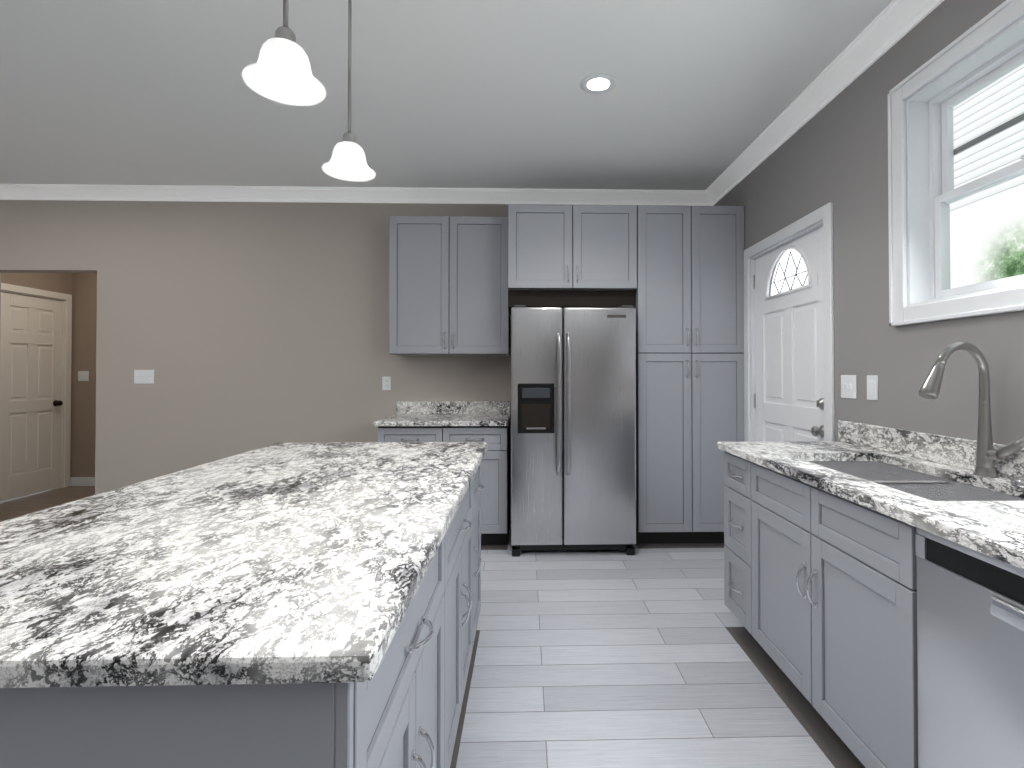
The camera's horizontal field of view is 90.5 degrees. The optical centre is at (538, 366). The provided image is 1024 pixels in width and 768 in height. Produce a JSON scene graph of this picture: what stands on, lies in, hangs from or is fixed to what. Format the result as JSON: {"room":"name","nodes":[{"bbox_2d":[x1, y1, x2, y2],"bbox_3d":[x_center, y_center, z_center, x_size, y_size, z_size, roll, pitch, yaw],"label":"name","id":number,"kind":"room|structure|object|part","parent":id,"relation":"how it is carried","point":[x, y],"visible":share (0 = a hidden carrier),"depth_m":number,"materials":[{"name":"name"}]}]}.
{"room":"kitchen","nodes":[
{"label":"kitchen","id":0,"kind":"room"},
{"bbox_2d":[1,273,68,293],"bbox_3d":[-5.238,-0.071,4.924,0.120,2.770,1.380,0,-1,-1],"label":"wall","id":1,"kind":"structure","parent":0,"point":[54,282],"depth_m":5.29,"materials":[{"name":"paint"}]},
{"bbox_2d":[0,292,62,501],"bbox_3d":[-5.216,0.292,5.196,0.038,2.027,0.668,0,-1,-1],"label":"hall door","id":2,"kind":"structure","parent":1,"relation":"in","point":[30,382],"depth_m":5.17,"materials":[{"name":"white wood"}]},
{"bbox_2d":[53,400,62,405],"bbox_3d":[-5.173,0.390,5.460,0.062,0.066,0.066,0,-1,-1],"label":"door knob","id":3,"kind":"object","parent":2,"relation":"attached to","point":[57,403],"depth_m":5.45,"materials":[{"name":"brown metal"}]},
{"bbox_2d":[1,283,71,487],"bbox_3d":[-5.236,0.257,5.196,0.138,2.122,0.834,0,-1,-1],"label":"door frame","id":4,"kind":"structure","parent":1,"relation":"attached to","point":[66,299],"depth_m":5.54,"materials":[{"name":"white wood"}]},
{"bbox_2d":[69,273,96,476],"bbox_3d":[-4.238,-0.062,5.710,2.160,2.770,0.140,0,-1,-1],"label":"wall","id":5,"kind":"structure","parent":0,"point":[81,288],"depth_m":5.64,"materials":[{"name":"paint"}]},
{"bbox_2d":[70,477,94,485],"bbox_3d":[-4.237,1.272,5.638,1.920,0.100,0.014,0,-1,-1],"label":"baseboard","id":6,"kind":"structure","parent":5,"relation":"attached to","point":[82,481],"depth_m":5.60,"materials":[{"name":"white wood"}]},
{"bbox_2d":[78,371,88,380],"bbox_3d":[-5.061,0.102,5.629,0.116,0.114,0.014,0,-1,-1],"label":"light switch","id":7,"kind":"object","parent":5,"relation":"attached to","point":[83,375],"visible":1,"depth_m":5.63,"materials":[{"name":"white plastic"}]},
{"bbox_2d":[0,200,510,523],"bbox_3d":[-1.910,-0.078,4.259,7.100,2.770,0.120,0,-1,-1],"label":"wall","id":8,"kind":"structure","parent":0,"point":[242,326],"depth_m":4.19,"materials":[{"name":"paint"}]},
{"bbox_2d":[134,370,153,383],"bbox_3d":[-3.238,0.081,4.156,0.162,0.114,0.014,0,-1,-1],"label":"light switch","id":9,"kind":"object","parent":8,"relation":"attached to","point":[143,376],"visible":1,"depth_m":4.16,"materials":[{"name":"white plastic"}]},
{"bbox_2d":[0,184,714,205],"bbox_3d":[-1.927,-1.416,4.164,6.820,0.096,0.100,0,-1,-1],"label":"crown molding","id":10,"kind":"structure","parent":8,"relation":"attached to","point":[77,192],"depth_m":4.17,"materials":[{"name":"white wood"}]},
{"bbox_2d":[382,376,390,389],"bbox_3d":[-1.264,0.137,4.208,0.070,0.114,0.009,0,-1,-1],"label":"electrical outlet","id":11,"kind":"object","parent":8,"relation":"attached to","point":[386,383],"visible":1,"depth_m":4.21,"materials":[{"name":"white plastic"}]},
{"bbox_2d":[389,216,510,355],"bbox_3d":[-0.694,-0.630,4.067,0.921,1.070,0.332,0,-1,-1],"label":"upper cabinet","id":12,"kind":"object","parent":8,"relation":"attached to","point":[461,285],"depth_m":3.91,"materials":[{"name":"grey wood"}]},
{"bbox_2d":[505,204,636,314],"bbox_3d":[0.237,-0.801,3.946,0.931,0.730,0.627,0,-1,-1],"label":"upper cabinet","id":13,"kind":"object","parent":8,"relation":"attached to","point":[583,256],"depth_m":3.64,"materials":[{"name":"grey wood"}]},
{"bbox_2d":[0,486,834,767],"bbox_3d":[-1.883,1.308,1.643,7.380,0.060,8.920,0,-1,-1],"label":"floor","id":14,"kind":"structure","parent":0,"point":[640,658],"depth_m":2.14,"materials":[{"name":"grey wood"}]},
{"bbox_2d":[0,450,486,767],"bbox_3d":[-0.734,0.836,1.551,1.019,0.882,1.872,0,-1,-1],"label":"kitchen island","id":15,"kind":"object","parent":14,"relation":"on","point":[412,713],"depth_m":0.63,"materials":[{"name":"grey"}]},
{"bbox_2d":[0,442,487,689],"bbox_3d":[-0.743,0.378,1.556,1.028,0.033,1.904,0,-1,-1],"label":"island countertop","id":16,"kind":"structure","parent":15,"relation":"on","point":[278,564],"depth_m":0.88,"materials":[{"name":"white stone"}]},
{"bbox_2d":[373,401,510,549],"bbox_3d":[-0.698,0.793,3.887,0.944,1.020,0.660,0,-1,-1],"label":"base cabinet","id":17,"kind":"object","parent":14,"relation":"on","point":[488,422],"visible":0.46,"depth_m":3.61,"materials":[{"name":"grey wood"}]},
{"bbox_2d":[373,401,510,425],"bbox_3d":[-0.698,0.351,3.894,0.944,0.137,0.657,0,-1,-1],"label":"countertop","id":18,"kind":"structure","parent":17,"relation":"on","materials":[{"name":"stone"}]},
{"bbox_2d":[511,305,635,556],"bbox_3d":[0.232,0.440,3.802,0.860,1.724,0.794,0,-1,-1],"label":"refrigerator","id":19,"kind":"object","parent":14,"relation":"on","point":[573,428],"visible":1,"depth_m":3.47,"materials":[{"name":"grey metal"}]},
{"bbox_2d":[634,205,744,548],"bbox_3d":[1.095,0.069,3.942,0.781,2.470,0.660,0,-1,-1],"label":"pantry cabinet","id":20,"kind":"object","parent":14,"relation":"on","point":[689,307],"visible":0.94,"depth_m":3.65,"materials":[{"name":"grey wood"}]},
{"bbox_2d":[717,342,1023,767],"bbox_3d":[1.243,0.590,0.978,0.638,1.361,3.112,0,-1,-1],"label":"base cabinet","id":21,"kind":"object","parent":14,"relation":"on","point":[874,589],"visible":1,"depth_m":1.53,"materials":[{"name":"grey wood"}]},
{"bbox_2d":[717,420,1023,569],"bbox_3d":[1.245,0.319,0.981,0.635,0.138,3.112,0,-1,-1],"label":"countertop","id":22,"kind":"structure","parent":21,"relation":"on","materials":[{"name":"stone"}]},
{"bbox_2d":[918,342,1023,487],"bbox_3d":[1.379,0.139,1.597,0.299,0.445,0.238,0,-1,-1],"label":"tap","id":23,"kind":"object","parent":22,"relation":"on","point":[999,465],"depth_m":1.66,"materials":[{"name":"silver metal"}]},
{"bbox_2d":[808,461,1023,500],"bbox_3d":[1.245,0.502,1.755,0.412,0.210,0.807,0,-1,-1],"label":"sink","id":24,"kind":"object","parent":21,"relation":"in","point":[924,483],"depth_m":1.75,"materials":[{"name":"silver metal"}]},
{"bbox_2d":[0,0,892,189],"bbox_3d":[-1.883,-1.532,1.675,7.380,0.080,8.920,0,-1,-1],"label":"ceiling","id":25,"kind":"structure","parent":0,"point":[702,94],"depth_m":2.69,"materials":[{"name":"paint"}]},
{"bbox_2d":[242,0,325,105],"bbox_3d":[-0.639,-1.101,1.282,0.190,0.788,0.190,0,-1,-1],"label":"pendant light","id":26,"kind":"object","parent":25,"relation":"hanging from","point":[279,71],"visible":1,"depth_m":1.27,"materials":[{"name":"white glass"}]},
{"bbox_3d":[-0.639,-0.760,1.278,0.190,0.105,0.190,0,-1,-1],"label":"lamp shade","id":27,"kind":"part","parent":26,"relation":"part of","materials":[{"name":"white glass"}]},
{"bbox_3d":[-0.639,-0.756,1.278,0.060,0.096,0.060,0,-1,-1],"label":"bulb","id":28,"kind":"part","parent":26,"relation":"part of","materials":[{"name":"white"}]},
{"bbox_2d":[321,0,375,181],"bbox_3d":[-0.706,-1.107,1.891,0.190,0.764,0.190,0,-1,-1],"label":"pendant light","id":29,"kind":"object","parent":25,"relation":"hanging from","point":[347,162],"visible":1,"depth_m":1.88,"materials":[{"name":"white glass"}]},
{"bbox_3d":[-0.706,-0.777,1.887,0.190,0.105,0.190,0,-1,-1],"label":"lamp shade","id":30,"kind":"part","parent":29,"relation":"part of","materials":[{"name":"white glass"}]},
{"bbox_3d":[-0.706,-0.773,1.887,0.060,0.096,0.060,0,-1,-1],"label":"bulb","id":31,"kind":"part","parent":29,"relation":"part of","materials":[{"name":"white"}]},
{"bbox_2d":[580,74,615,93],"bbox_3d":[0.312,-1.478,2.651,0.188,0.005,0.188,0,-1,-1],"label":"recessed light","id":32,"kind":"object","parent":25,"relation":"in","point":[598,83],"visible":1,"depth_m":2.64,"materials":[{"name":"white"}]},
{"bbox_2d":[714,0,1023,444],"bbox_3d":[1.647,-0.115,0.935,0.160,2.770,6.690,0,-1,-1],"label":"wall","id":33,"kind":"structure","parent":0,"point":[839,156],"depth_m":2.30,"materials":[{"name":"paint"}]},
{"bbox_2d":[753,226,823,441],"bbox_3d":[1.531,0.259,3.135,0.106,2.047,0.891,0,-1,-1],"label":"entry door","id":34,"kind":"structure","parent":33,"relation":"in","point":[789,335],"depth_m":3.10,"materials":[{"name":"white wood"}]},
{"bbox_3d":[1.509,0.220,3.153,0.063,1.750,0.854,0,-1,-1],"label":"entry door hardware","id":35,"kind":"part","parent":34,"relation":"part of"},
{"bbox_2d":[744,202,834,441],"bbox_3d":[1.581,0.224,3.130,0.178,2.142,1.044,0,-1,-1],"label":"door frame","id":36,"kind":"structure","parent":33,"relation":"attached to","point":[814,220],"depth_m":2.94,"materials":[{"name":"white wood"}]},
{"bbox_2d":[704,0,943,203],"bbox_3d":[1.518,-1.452,0.901,0.100,0.096,6.600,0,-1,-1],"label":"crown molding","id":37,"kind":"structure","parent":33,"relation":"attached to","point":[889,26],"depth_m":2.55,"materials":[{"name":"white wood"}]},
{"bbox_2d":[841,375,856,398],"bbox_3d":[1.519,0.097,2.490,0.014,0.114,0.116,0,-1,-1],"label":"light switch","id":38,"kind":"object","parent":33,"relation":"attached to","point":[848,386],"visible":1,"depth_m":2.48,"materials":[{"name":"white plastic"}]},
{"bbox_2d":[867,375,877,400],"bbox_3d":[1.526,0.096,2.320,0.009,0.114,0.070,0,-1,-1],"label":"electrical outlet","id":39,"kind":"object","parent":33,"relation":"attached to","point":[872,387],"visible":1,"depth_m":2.31,"materials":[{"name":"white plastic"}]},
{"bbox_2d":[887,0,1023,325],"bbox_3d":[1.613,-0.687,1.685,0.188,1.014,1.004,0,-1,-1],"label":"window","id":40,"kind":"structure","parent":33,"relation":"in","point":[999,29],"depth_m":2.06,"materials":[{"name":"white wood"}]},
{"bbox_3d":[1.666,-0.687,1.687,0.076,0.842,0.832,0,-1,-1],"label":"window sashes","id":41,"kind":"part","parent":40,"relation":"part of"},
{"label":"outside","id":42,"kind":"structure","parent":0,"visible":0},
{"bbox_2d":[950,64,1023,287],"bbox_3d":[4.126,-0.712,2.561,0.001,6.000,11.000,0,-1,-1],"label":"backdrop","id":43,"kind":"structure","parent":42,"point":[1005,155],"depth_m":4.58,"materials":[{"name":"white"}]}
]}

